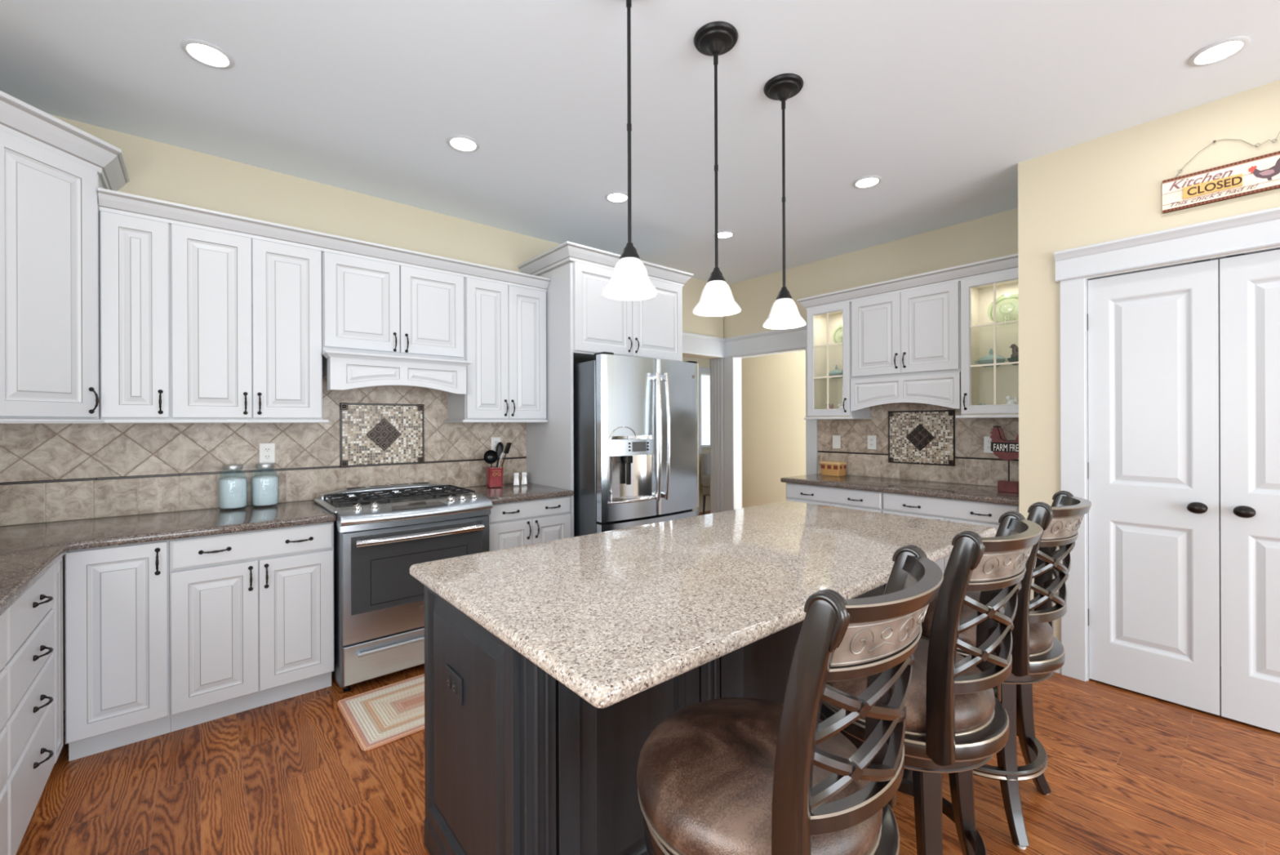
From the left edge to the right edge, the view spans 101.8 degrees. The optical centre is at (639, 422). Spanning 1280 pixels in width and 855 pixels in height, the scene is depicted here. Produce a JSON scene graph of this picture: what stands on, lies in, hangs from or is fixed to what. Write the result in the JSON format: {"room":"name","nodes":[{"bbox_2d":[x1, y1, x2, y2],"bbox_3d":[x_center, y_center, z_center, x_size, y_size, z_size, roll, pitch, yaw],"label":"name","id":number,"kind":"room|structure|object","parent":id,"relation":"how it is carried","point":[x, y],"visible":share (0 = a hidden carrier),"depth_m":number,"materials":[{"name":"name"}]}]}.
{"room":"kitchen","nodes":[
{"label":"kitchen","id":0,"kind":"room"},
{"bbox_2d":[3,114,723,710],"bbox_3d":[-1.265,-0.049,3.901,5.510,2.850,0.190,0,0,-40],"label":"wall","id":1,"kind":"structure","parent":0,"point":[156,170],"depth_m":3.17,"materials":[{"name":"beige paint"}]},
{"bbox_2d":[0,128,104,422],"bbox_3d":[-2.682,-0.560,2.142,0.671,1.126,0.643,0,0,-40],"label":"upper cabinet","id":2,"kind":"object","parent":1,"relation":"attached to","point":[50,370],"visible":0.98,"depth_m":2.13,"materials":[{"name":"white wood"}]},
{"bbox_2d":[0,90,129,191],"bbox_3d":[-2.539,-1.181,2.132,0.324,0.124,1.018,0,0,6],"label":"crown molding","id":3,"kind":"structure","parent":2,"relation":"attached to","point":[20,119],"depth_m":2.17,"materials":[{"name":"white wood"}]},
{"bbox_2d":[99,210,170,422],"bbox_3d":[-2.436,-0.484,2.528,0.236,0.971,0.374,0,0,-40],"label":"upper cabinet","id":4,"kind":"object","parent":1,"relation":"attached to","point":[135,342],"visible":0.97,"depth_m":2.41,"materials":[{"name":"white wood"}]},
{"bbox_2d":[169,223,328,422],"bbox_3d":[-2.095,-0.485,2.817,0.658,0.971,0.374,0,0,-40],"label":"upper cabinet","id":5,"kind":"object","parent":1,"relation":"attached to","point":[246,313],"visible":1,"depth_m":2.67,"materials":[{"name":"white wood"}]},
{"bbox_2d":[0,377,526,525],"bbox_3d":[-2.017,0.092,3.124,2.951,0.746,0.023,0,0,-40],"label":"backsplash","id":6,"kind":"structure","parent":1,"relation":"attached to","point":[401,428],"depth_m":2.92,"materials":[{"name":"tile"}]},
{"bbox_2d":[259,442,275,462],"bbox_3d":[-2.152,0.175,3.005,0.075,0.117,0.010,0,0,-40],"label":"outlet","id":7,"kind":"object","parent":6,"relation":"attached to","point":[267,451],"visible":0.93,"depth_m":3.00,"materials":[{"name":"white plastic"}]},
{"bbox_2d":[263,447,271,452],"bbox_3d":[-2.151,0.154,3.003,0.034,0.028,0.003,0,0,-40],"label":"receptacle","id":8,"kind":"object","parent":7,"relation":"attached to","point":[265,449],"depth_m":3.00,"materials":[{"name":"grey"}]},
{"bbox_2d":[263,453,271,459],"bbox_3d":[-2.150,0.196,3.003,0.034,0.028,0.003,0,0,-40],"label":"receptacle","id":9,"kind":"object","parent":7,"relation":"attached to","point":[266,456],"depth_m":3.00,"materials":[{"name":"grey plastic"}]},
{"bbox_2d":[491,436,500,451],"bbox_3d":[-1.082,0.166,3.910,0.075,0.117,0.010,0,0,-40],"label":"outlet","id":10,"kind":"object","parent":6,"relation":"attached to","point":[495,440],"visible":0.67,"depth_m":3.90,"materials":[{"name":"white plastic"}]},
{"bbox_2d":[321,251,464,360],"bbox_3d":[-1.553,-0.685,3.275,0.810,0.575,0.374,0,0,-40],"label":"upper cabinet","id":11,"kind":"object","parent":1,"relation":"attached to","point":[369,306],"visible":0.95,"depth_m":3.12,"materials":[{"name":"white wood"}]},
{"bbox_2d":[97,186,550,292],"bbox_3d":[-1.548,-1.003,3.070,2.295,0.090,0.055,0,0,-40],"label":"crown molding","id":12,"kind":"structure","parent":11,"relation":"attached to","point":[109,201],"depth_m":2.81,"materials":[{"name":"white wood"}]},
{"bbox_2d":[321,350,471,394],"bbox_3d":[-1.532,-0.289,3.245,0.814,0.211,0.444,0,0,-40],"label":"range hood","id":13,"kind":"object","parent":11,"relation":"attached to","point":[343,370],"visible":1,"depth_m":3.06,"materials":[{"name":"white wood"}]},
{"bbox_2d":[444,277,547,422],"bbox_3d":[-1.020,-0.489,3.726,0.634,0.971,0.374,0,0,-40],"label":"upper cabinet","id":14,"kind":"object","parent":1,"relation":"attached to","point":[505,325],"visible":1,"depth_m":3.59,"materials":[{"name":"white wood"}]},
{"bbox_2d":[0,0,1279,284],"bbox_3d":[1.665,-1.534,2.593,8.500,0.100,10.200,0,0,-40],"label":"ceiling","id":15,"kind":"structure","parent":0,"point":[942,101],"depth_m":2.33,"materials":[{"name":"white paint"}]},
{"bbox_2d":[180,39,234,69],"bbox_3d":[-1.723,-1.468,2.076,0.166,0.008,0.166,0,0,-40],"label":"recessed light","id":16,"kind":"object","parent":15,"relation":"in","point":[203,52],"visible":1,"depth_m":2.07,"materials":[{"name":"white"}]},
{"bbox_2d":[446,134,479,152],"bbox_3d":[-0.933,-1.471,2.746,0.166,0.008,0.166,0,0,-40],"label":"recessed light","id":17,"kind":"object","parent":15,"relation":"in","point":[460,143],"visible":1,"depth_m":2.74,"materials":[{"name":"white"}]},
{"bbox_2d":[604,191,627,203],"bbox_3d":[-0.148,-1.474,3.404,0.166,0.008,0.166,0,0,-40],"label":"recessed light","id":18,"kind":"object","parent":15,"relation":"in","point":[612,197],"visible":0.95,"depth_m":3.40,"materials":[{"name":"white"}]},
{"bbox_2d":[601,0,657,300],"bbox_3d":[-0.035,-0.952,1.722,0.186,1.052,0.186,0,0,-40],"label":"pendant light","id":19,"kind":"object","parent":15,"relation":"hanging from","point":[629,280],"visible":1,"depth_m":1.72,"materials":[{"name":"white glass"}]},
{"bbox_2d":[692,21,741,316],"bbox_3d":[0.293,-0.953,2.000,0.186,1.052,0.186,0,0,-40],"label":"pendant light","id":20,"kind":"object","parent":15,"relation":"hanging from","point":[716,38],"visible":1,"depth_m":1.98,"materials":[{"name":"white glass"}]},
{"bbox_2d":[713,231,734,239],"bbox_3d":[0.661,-1.476,4.088,0.166,0.008,0.166,0,0,-40],"label":"recessed light","id":21,"kind":"object","parent":15,"relation":"in","point":[722,234],"visible":0.8,"depth_m":4.08,"materials":[{"name":"white"}]},
{"bbox_2d":[762,73,806,328],"bbox_3d":[0.632,-0.954,2.287,0.186,1.052,0.186,0,0,-40],"label":"pendant light","id":22,"kind":"object","parent":15,"relation":"hanging from","point":[784,313],"visible":1,"depth_m":2.27,"materials":[{"name":"white glass"}]},
{"bbox_2d":[852,175,881,188],"bbox_3d":[1.397,-1.479,3.200,0.166,0.008,0.166,0,0,-40],"label":"recessed light","id":23,"kind":"object","parent":15,"relation":"in","point":[868,181],"visible":1,"depth_m":3.19,"materials":[{"name":"white"}]},
{"bbox_2d":[1188,36,1250,66],"bbox_3d":[2.314,-1.482,2.082,0.166,0.008,0.166,0,0,-40],"label":"recessed light","id":24,"kind":"object","parent":15,"relation":"in","point":[1222,50],"visible":1,"depth_m":2.08,"materials":[{"name":"white"}]},
{"bbox_2d":[15,510,1279,854],"bbox_3d":[1.675,1.416,2.593,8.500,0.100,10.200,0,0,-40],"label":"floor","id":25,"kind":"structure","parent":0,"point":[1127,771],"depth_m":1.95,"materials":[{"name":"brown wood"}]},
{"bbox_2d":[0,609,7,854],"bbox_3d":[-1.803,0.941,1.043,0.586,0.875,0.606,0,0,-40],"label":"base cabinet","id":26,"kind":"object","parent":25,"relation":"on","point":[3,632],"visible":0.93,"depth_m":1.43,"materials":[{"name":"white wood"}]},
{"bbox_2d":[3,564,54,854],"bbox_3d":[-2.186,0.942,1.522,0.621,0.875,0.612,0,0,-40],"label":"base cabinet","id":27,"kind":"object","parent":25,"relation":"on","point":[29,666],"visible":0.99,"depth_m":1.63,"materials":[{"name":"white wood"}]},
{"bbox_2d":[51,555,63,763],"bbox_3d":[-2.446,0.943,1.803,0.586,0.875,0.148,0,0,-40],"label":"base cabinet","id":28,"kind":"object","parent":25,"relation":"on","point":[57,606],"visible":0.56,"depth_m":1.99,"materials":[{"name":"white wood"}]},
{"bbox_2d":[64,539,170,760],"bbox_3d":[-2.356,0.943,2.390,0.308,0.875,0.698,0,0,-40],"label":"base cabinet","id":29,"kind":"object","parent":25,"relation":"on","point":[117,597],"visible":0.94,"depth_m":2.15,"materials":[{"name":"white wood"}]},
{"bbox_2d":[168,521,333,731],"bbox_3d":[-1.999,0.942,2.693,0.626,0.875,0.698,0,0,-40],"label":"base cabinet","id":30,"kind":"object","parent":25,"relation":"on","point":[251,612],"visible":0.99,"depth_m":2.43,"materials":[{"name":"white wood"}]},
{"bbox_2d":[0,499,336,615],"bbox_3d":[-1.853,0.483,1.828,1.526,0.037,2.188,0,0,-40],"label":"countertop","id":31,"kind":"structure","parent":30,"relation":"on","point":[27,551],"depth_m":2.28,"materials":[{"name":"brown stone"}]},
{"bbox_2d":[217,463,247,509],"bbox_3d":[-2.233,0.347,2.853,0.124,0.236,0.122,0,0,38],"label":"glass jar","id":32,"kind":"object","parent":31,"relation":"on","point":[232,490],"visible":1,"depth_m":2.81,"materials":[{"name":"blue"}]},
{"bbox_2d":[251,462,278,506],"bbox_3d":[-2.123,0.347,2.949,0.124,0.236,0.122,0,0,42],"label":"glass jar","id":33,"kind":"object","parent":31,"relation":"on","point":[264,487],"visible":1,"depth_m":2.91,"materials":[{"name":"blue"}]},
{"bbox_2d":[337,673,424,750],"bbox_3d":[-0.995,1.371,2.655,0.880,0.009,0.524,0,0,-41],"label":"braided rug","id":34,"kind":"object","parent":25,"relation":"on","point":[378,717],"visible":0.48,"depth_m":2.46,"materials":[{"name":"beige fabric"}]},
{"bbox_2d":[314,481,492,692],"bbox_3d":[-1.398,0.887,3.090,0.822,0.980,0.802,0,0,-40],"label":"gas range","id":35,"kind":"object","parent":25,"relation":"on","point":[380,531],"visible":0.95,"depth_m":2.75,"materials":[{"name":"metal"}]},
{"bbox_2d":[314,481,485,513],"bbox_3d":[-1.445,0.430,3.144,0.822,0.065,0.620,0,0,-40],"label":"cooktop","id":36,"kind":"object","parent":35,"relation":"in","point":[334,501],"depth_m":3.10,"materials":[{"name":"silver metal"}]},
{"bbox_2d":[488,495,571,551],"bbox_3d":[-0.901,0.938,3.622,0.608,0.875,0.698,0,0,-40],"label":"base cabinet","id":37,"kind":"object","parent":25,"relation":"on","point":[517,523],"visible":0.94,"depth_m":3.36,"materials":[{"name":"white wood"}]},
{"bbox_2d":[459,482,573,504],"bbox_3d":[-0.904,0.480,3.616,0.617,0.037,0.685,0,0,-40],"label":"countertop","id":38,"kind":"structure","parent":37,"relation":"on","point":[508,492],"depth_m":3.48,"materials":[{"name":"brown stone"}]},
{"bbox_2d":[485,466,503,487],"bbox_3d":[-1.054,0.390,3.770,0.110,0.142,0.111,0,0,-28],"label":"utensil crock","id":39,"kind":"object","parent":38,"relation":"on","point":[494,475],"visible":1,"depth_m":3.73,"materials":[{"name":"red ceramic"}]},
{"bbox_2d":[483,449,497,467],"bbox_3d":[-1.066,0.310,3.737,0.100,0.237,0.053,0,0,-2],"label":"utensil","id":40,"kind":"object","parent":39,"relation":"in","point":[490,456],"visible":0.99,"depth_m":3.74,"materials":[{"name":"black plastic"}]},
{"bbox_2d":[497,444,501,466],"bbox_3d":[-1.015,0.294,3.759,0.047,0.269,0.049,0,0,-40],"label":"utensil","id":41,"kind":"object","parent":39,"relation":"in","point":[500,446],"visible":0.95,"depth_m":3.76,"materials":[{"name":"black plastic"}]},
{"bbox_2d":[495,441,503,467],"bbox_3d":[-1.040,0.285,3.839,0.060,0.288,0.091,0,0,-5],"label":"utensil","id":42,"kind":"object","parent":39,"relation":"in","point":[500,443],"visible":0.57,"depth_m":3.86,"materials":[{"name":"black plastic"}]},
{"bbox_2d":[497,452,504,466],"bbox_3d":[-1.031,0.322,3.782,0.078,0.214,0.040,0,0,4],"label":"utensil","id":43,"kind":"object","parent":39,"relation":"in","point":[502,454],"visible":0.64,"depth_m":3.78,"materials":[{"name":"white metal"}]},
{"bbox_2d":[501,442,511,466],"bbox_3d":[-1.009,0.288,3.838,0.050,0.282,0.125,0,0,33],"label":"utensil","id":44,"kind":"object","parent":39,"relation":"in","point":[508,444],"visible":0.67,"depth_m":3.87,"materials":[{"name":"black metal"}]},
{"bbox_2d":[513,471,519,484],"bbox_3d":[-0.919,0.414,3.866,0.045,0.092,0.045,0,0,-15],"label":"shaker","id":45,"kind":"object","parent":38,"relation":"on","point":[516,480],"visible":1,"depth_m":3.85,"materials":[{"name":"white ceramic"}]},
{"bbox_2d":[520,471,527,484],"bbox_3d":[-0.871,0.414,3.913,0.045,0.092,0.045,0,0,-15],"label":"shaker","id":46,"kind":"object","parent":38,"relation":"on","point":[524,481],"visible":1,"depth_m":3.90,"materials":[{"name":"white ceramic"}]},
{"bbox_2d":[526,261,682,537],"bbox_3d":[-0.255,0.123,4.168,1.085,2.500,0.703,0,0,-40],"label":"tall cabinet","id":47,"kind":"object","parent":25,"relation":"on","point":[582,322],"visible":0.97,"depth_m":3.77,"materials":[{"name":"white wood"}]},
{"bbox_2d":[517,240,693,287],"bbox_3d":[-0.256,-1.171,4.163,1.216,0.107,0.714,0,0,-40],"label":"crown molding","id":48,"kind":"structure","parent":47,"relation":"on","point":[566,251],"depth_m":3.77,"materials":[{"name":"white wood"}]},
{"bbox_2d":[573,351,698,536],"bbox_3d":[-0.149,0.444,3.980,0.918,1.818,1.014,0,0,-40],"label":"refrigerator","id":49,"kind":"object","parent":25,"relation":"on","point":[636,419],"visible":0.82,"depth_m":3.58,"materials":[{"name":"metal"}]},
{"bbox_2d":[424,583,886,854],"bbox_3d":[0.292,0.933,2.111,2.076,0.875,0.660,0,0,-40],"label":"kitchen island","id":50,"kind":"object","parent":25,"relation":"on","point":[517,762],"visible":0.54,"depth_m":1.38,"materials":[{"name":"black paint"}]},
{"bbox_2d":[446,675,451,688],"bbox_3d":[-0.552,0.749,1.504,0.004,0.034,0.028,0,0,-40],"label":"receptacle","id":51,"kind":"object","parent":50,"relation":"attached to","point":[448,677],"depth_m":1.50,"materials":[{"name":"black plastic"}]},
{"bbox_2d":[444,663,462,705],"bbox_3d":[-0.534,0.749,1.492,0.008,0.074,0.120,0,0,-40],"label":"outlet plate","id":52,"kind":"object","parent":50,"relation":"attached to","point":[453,675],"depth_m":1.48,"materials":[{"name":"black paint"}]},
{"bbox_2d":[452,680,457,694],"bbox_3d":[-0.525,0.749,1.472,0.004,0.034,0.028,0,0,-40],"label":"receptacle","id":53,"kind":"object","parent":50,"relation":"attached to","point":[454,682],"depth_m":1.47,"materials":[{"name":"black plastic"}]},
{"bbox_2d":[408,500,996,707],"bbox_3d":[0.398,0.476,1.979,2.128,0.038,1.066,0,0,-40],"label":"island countertop","id":54,"kind":"structure","parent":50,"relation":"on","point":[613,616],"depth_m":1.50,"materials":[{"name":"beige stone"}]},
{"bbox_2d":[700,453,710,514],"bbox_3d":[1.295,0.908,7.683,0.700,0.921,0.580,0,0,-40],"label":"armchair","id":55,"kind":"object","parent":25,"relation":"on","point":[705,457],"visible":0.26,"depth_m":7.63,"materials":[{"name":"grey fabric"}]},
{"bbox_2d":[636,544,943,854],"bbox_3d":[0.277,0.811,1.060,0.592,1.120,0.503,0,0,41],"label":"bar stool","id":56,"kind":"object","parent":25,"relation":"on","point":[726,775],"visible":1,"depth_m":0.88,"materials":[{"name":"brown leather"}]},
{"bbox_2d":[786,482,883,512],"bbox_3d":[1.687,0.929,4.205,0.653,0.875,0.800,0,0,-40],"label":"base cabinet","id":57,"kind":"object","parent":25,"relation":"on","point":[862,500],"visible":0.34,"depth_m":3.97,"materials":[{"name":"white wood"}]},
{"bbox_2d":[780,472,1018,505],"bbox_3d":[1.947,0.470,3.878,0.640,0.037,1.683,0,0,-40],"label":"countertop","id":58,"kind":"structure","parent":57,"relation":"on","point":[989,494],"depth_m":3.70,"materials":[{"name":"brown stone"}]},
{"bbox_2d":[820,460,846,475],"bbox_3d":[1.675,0.393,4.508,0.125,0.116,0.198,0,0,-34],"label":"wicker basket","id":59,"kind":"object","parent":58,"relation":"on","point":[828,467],"visible":1,"depth_m":4.45,"materials":[{"name":"brown wood"}]},
{"bbox_2d":[989,425,1018,493],"bbox_3d":[2.403,0.232,3.385,0.060,0.434,0.218,0,0,-40],"label":"sign","id":60,"kind":"object","parent":58,"relation":"on","point":[1003,448],"visible":0.66,"depth_m":3.39,"materials":[{"name":"red paint"}]},
{"bbox_2d":[819,511,1043,854],"bbox_3d":[0.772,0.809,1.479,0.592,1.120,0.503,0,0,45],"label":"bar stool","id":61,"kind":"object","parent":25,"relation":"on","point":[956,720],"visible":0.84,"depth_m":1.27,"materials":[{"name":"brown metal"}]},
{"bbox_2d":[882,492,1018,591],"bbox_3d":[2.209,0.927,3.588,0.653,0.875,0.812,0,0,-40],"label":"base cabinet","id":62,"kind":"object","parent":25,"relation":"on","point":[969,512],"visible":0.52,"depth_m":3.39,"materials":[{"name":"white wood"}]},
{"bbox_2d":[902,490,1092,848],"bbox_3d":[1.265,0.808,1.906,0.503,1.120,0.592,0,0,-40],"label":"bar stool","id":63,"kind":"object","parent":25,"relation":"on","point":[1036,653],"visible":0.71,"depth_m":1.72,"materials":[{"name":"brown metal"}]},
{"bbox_2d":[682,356,710,511],"bbox_3d":[0.034,-0.053,7.313,4.700,2.850,0.120,0,0,-40],"label":"wall","id":64,"kind":"structure","parent":0,"point":[702,362],"depth_m":8.01,"materials":[{"name":"beige paint"}]},
{"bbox_2d":[697,366,710,453],"bbox_3d":[1.288,-0.193,8.244,1.180,1.320,0.080,0,0,-40],"label":"window","id":65,"kind":"structure","parent":64,"relation":"in","point":[705,371],"depth_m":7.94,"materials":[{"name":"white"}]},
{"bbox_2d":[741,351,805,507],"bbox_3d":[1.972,-0.060,5.796,0.100,2.850,2.500,0,0,-40],"label":"wall","id":66,"kind":"structure","parent":0,"point":[773,387],"depth_m":6.19,"materials":[{"name":"beige paint"}]},
{"bbox_2d":[723,208,1017,486],"bbox_3d":[1.816,-0.059,4.649,0.120,2.850,3.030,0,0,-40],"label":"wall","id":67,"kind":"structure","parent":0,"point":[996,235],"depth_m":4.35,"materials":[{"name":"beige paint"}]},
{"bbox_2d":[710,357,724,513],"bbox_3d":[0.836,0.334,5.679,0.012,2.070,0.190,0,0,-40],"label":"trim","id":68,"kind":"structure","parent":67,"relation":"attached to","point":[717,452],"depth_m":5.67,"materials":[{"name":"white"}]},
{"bbox_2d":[682,324,807,357],"bbox_3d":[0.815,-0.803,4.753,1.270,0.205,1.200,0,0,-40],"label":"trim","id":69,"kind":"structure","parent":67,"relation":"attached to","point":[780,340],"depth_m":5.27,"materials":[{"name":"white wood"}]},
{"bbox_2d":[723,347,805,511],"bbox_3d":[1.277,0.333,5.274,0.138,2.070,0.994,0,0,-40],"label":"trim","id":70,"kind":"structure","parent":67,"relation":"attached to","point":[731,365],"depth_m":5.55,"materials":[{"name":"white"}]},
{"bbox_2d":[805,347,817,474],"bbox_3d":[1.588,0.332,4.814,0.018,2.068,0.111,0,0,-40],"label":"trim","id":71,"kind":"structure","parent":67,"relation":"attached to","point":[811,424],"depth_m":4.81,"materials":[{"name":"white"}]},
{"bbox_2d":[803,302,872,419],"bbox_3d":[1.671,-0.507,4.419,0.374,0.953,0.444,0,0,-40],"label":"upper cabinet","id":72,"kind":"object","parent":67,"relation":"attached to","point":[824,353],"visible":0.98,"depth_m":4.44,"materials":[{"name":"white wood"}]},
{"bbox_2d":[814,377,842,381],"bbox_3d":[1.699,-0.372,4.441,0.264,0.006,0.351,0,0,-40],"label":"glass shelf","id":73,"kind":"object","parent":72,"relation":"attached to","point":[840,379],"depth_m":4.48,"materials":[{"name":"clear glass"}]},
{"bbox_2d":[826,402,833,408],"bbox_3d":[1.621,-0.120,4.447,0.054,0.105,0.056,0,0,3],"label":"figurine","id":74,"kind":"object","parent":72,"relation":"in","point":[831,406],"visible":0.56,"depth_m":4.43,"materials":[{"name":"grey ceramic"}]},
{"bbox_2d":[828,364,842,377],"bbox_3d":[1.673,-0.435,4.430,0.129,0.119,0.129,0,0,5],"label":"tureen","id":75,"kind":"object","parent":72,"relation":"on","point":[837,371],"visible":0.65,"depth_m":4.40,"materials":[{"name":"teal ceramic"}]},
{"bbox_2d":[828,373,842,377],"bbox_3d":[1.673,-0.398,4.430,0.106,0.044,0.148,0,0,-40],"label":"bowl","id":76,"kind":"object","parent":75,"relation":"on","point":[829,374],"depth_m":4.39,"materials":[{"name":"teal ceramic"}]},
{"bbox_2d":[833,326,842,345],"bbox_3d":[1.717,-0.748,4.410,0.043,0.179,0.203,0,0,-40],"label":"glass dish","id":77,"kind":"object","parent":72,"relation":"on","point":[842,326],"visible":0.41,"depth_m":4.47,"materials":[{"name":"green glass"}]},
{"bbox_2d":[851,281,960,379],"bbox_3d":[2.053,-0.668,3.968,0.374,0.635,0.786,0,0,-40],"label":"upper cabinet","id":78,"kind":"object","parent":67,"relation":"attached to","point":[917,331],"visible":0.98,"depth_m":3.83,"materials":[{"name":"white wood"}]},
{"bbox_2d":[850,372,959,410],"bbox_3d":[1.948,-0.223,3.877,0.016,0.252,0.782,0,0,-40],"label":"valance","id":79,"kind":"object","parent":78,"relation":"attached to","point":[943,389],"visible":1,"depth_m":3.84,"materials":[{"name":"white wood"}]},
{"bbox_2d":[797,253,1017,310],"bbox_3d":[2.043,-1.018,3.981,0.388,0.097,1.662,0,0,-40],"label":"crown molding","id":80,"kind":"structure","parent":78,"relation":"attached to","point":[1007,263],"depth_m":3.76,"materials":[{"name":"white wood"}]},
{"bbox_2d":[817,396,1018,485],"bbox_3d":[2.182,0.127,4.105,0.023,0.646,1.722,0,0,-40],"label":"backsplash","id":81,"kind":"structure","parent":67,"relation":"attached to","point":[925,442],"depth_m":4.09,"materials":[{"name":"tile"}]},
{"bbox_2d":[832,435,840,448],"bbox_3d":[1.742,0.168,4.618,0.014,0.117,0.075,0,0,-40],"label":"light switch","id":82,"kind":"object","parent":81,"relation":"attached to","point":[836,438],"visible":1,"depth_m":4.61,"materials":[{"name":"white plastic"}]},
{"bbox_2d":[867,435,875,448],"bbox_3d":[1.949,0.163,4.376,0.010,0.117,0.075,0,0,-40],"label":"outlet","id":83,"kind":"object","parent":81,"relation":"attached to","point":[871,438],"visible":1,"depth_m":4.37,"materials":[{"name":"white plastic"}]},
{"bbox_2d":[983,435,993,453],"bbox_3d":[2.502,0.155,3.722,0.010,0.117,0.075,0,0,-40],"label":"outlet","id":84,"kind":"object","parent":81,"relation":"attached to","point":[987,440],"visible":0.68,"depth_m":3.73,"materials":[{"name":"white plastic"}]},
{"bbox_2d":[955,270,1018,417],"bbox_3d":[2.433,-0.510,3.520,0.374,0.953,0.436,0,0,-40],"label":"upper cabinet","id":85,"kind":"object","parent":67,"relation":"attached to","point":[989,386],"visible":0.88,"depth_m":3.62,"materials":[{"name":"white wood"}]},
{"bbox_2d":[974,348,1008,366],"bbox_3d":[2.406,-0.445,3.564,0.145,0.133,0.144,0,0,6],"label":"tureen","id":86,"kind":"object","parent":85,"relation":"on","point":[987,359],"visible":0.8,"depth_m":3.53,"materials":[{"name":"teal ceramic"}]},
{"bbox_2d":[977,359,1004,366],"bbox_3d":[2.406,-0.403,3.564,0.119,0.049,0.166,0,0,-40],"label":"bowl","id":87,"kind":"object","parent":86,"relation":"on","point":[980,361],"depth_m":3.53,"materials":[{"name":"teal ceramic"}]},
{"bbox_2d":[971,364,1018,371],"bbox_3d":[2.468,-0.375,3.532,0.264,0.006,0.369,0,0,-40],"label":"glass shelf","id":88,"kind":"object","parent":85,"relation":"attached to","point":[1006,367],"depth_m":3.57,"materials":[{"name":"clear glass"}]},
{"bbox_2d":[990,296,1017,324],"bbox_3d":[2.479,-0.769,3.509,0.043,0.215,0.244,0,0,-40],"label":"glass dish","id":89,"kind":"object","parent":85,"relation":"on","point":[997,302],"visible":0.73,"depth_m":3.54,"materials":[{"name":"green glass"}]},
{"bbox_2d":[1004,395,1017,404],"bbox_3d":[2.443,-0.125,3.427,0.057,0.109,0.057,0,0,-15],"label":"figurine","id":90,"kind":"object","parent":85,"relation":"in","point":[1010,401],"visible":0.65,"depth_m":3.42,"materials":[{"name":"grey ceramic"}]},
{"bbox_2d":[1007,343,1018,364],"bbox_3d":[2.496,-0.450,3.411,0.102,0.144,0.147,0,0,-40],"label":"figurine","id":91,"kind":"object","parent":85,"relation":"on","point":[1015,355],"visible":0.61,"depth_m":3.42,"materials":[{"name":"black ceramic"}]},
{"bbox_2d":[1017,80,1279,642],"bbox_3d":[3.821,-0.067,1.120,0.120,2.850,4.973,0,0,-40],"label":"wall","id":92,"kind":"structure","parent":0,"point":[1107,188],"depth_m":2.73,"materials":[{"name":"beige paint"}]},
{"bbox_2d":[1053,667,1061,673],"bbox_3d":[2.229,1.299,2.902,0.015,0.130,0.193,0,0,-40],"label":"baseboard","id":93,"kind":"structure","parent":92,"relation":"attached to","point":[1059,670],"depth_m":2.83,"materials":[{"name":"white wood"}]},
{"bbox_2d":[1059,277,1086,681],"bbox_3d":[2.659,0.297,2.385,0.020,2.132,1.157,0,0,-40],"label":"trim","id":94,"kind":"structure","parent":92,"relation":"attached to","point":[1072,291],"depth_m":2.77,"materials":[{"name":"white wood"}]},
{"bbox_2d":[1086,258,1220,715],"bbox_3d":[2.512,0.293,2.573,0.096,2.117,0.470,0,0,-40],"label":"door","id":95,"kind":"structure","parent":92,"relation":"in","point":[1153,462],"depth_m":2.56,"materials":[{"name":"white wood"}]},
{"bbox_2d":[1053,206,1279,282],"bbox_3d":[2.647,-0.847,2.374,0.046,0.156,1.200,0,0,-40],"label":"trim","id":96,"kind":"structure","parent":92,"relation":"attached to","point":[1260,229],"depth_m":2.48,"materials":[{"name":"white wood"}]},
{"bbox_2d":[1085,245,1279,680],"bbox_3d":[2.713,0.297,2.431,0.120,2.130,0.947,0,0,-40],"label":"trim","id":97,"kind":"structure","parent":92,"relation":"attached to","point":[1219,257],"depth_m":2.75,"materials":[{"name":"white wood"}]},
{"bbox_2d":[1162,131,1279,213],"bbox_3d":[2.696,-1.158,2.333,0.024,0.283,0.500,0,0,-40],"label":"wall sign","id":98,"kind":"object","parent":92,"relation":"attached to","point":[1260,174],"visible":1,"depth_m":2.37,"materials":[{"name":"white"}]},
{"bbox_2d":[1219,248,1279,732],"bbox_3d":[2.818,0.292,2.211,0.096,2.117,0.470,0,0,-40],"label":"door","id":99,"kind":"structure","parent":92,"relation":"in","point":[1250,284],"depth_m":2.33,"materials":[{"name":"white wood"}]},
{"bbox_2d":[1218,262,1221,666],"bbox_3d":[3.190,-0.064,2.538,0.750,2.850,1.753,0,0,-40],"label":"trim","id":100,"kind":"structure","parent":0,"point":[1219,262],"depth_m":2.91,"materials":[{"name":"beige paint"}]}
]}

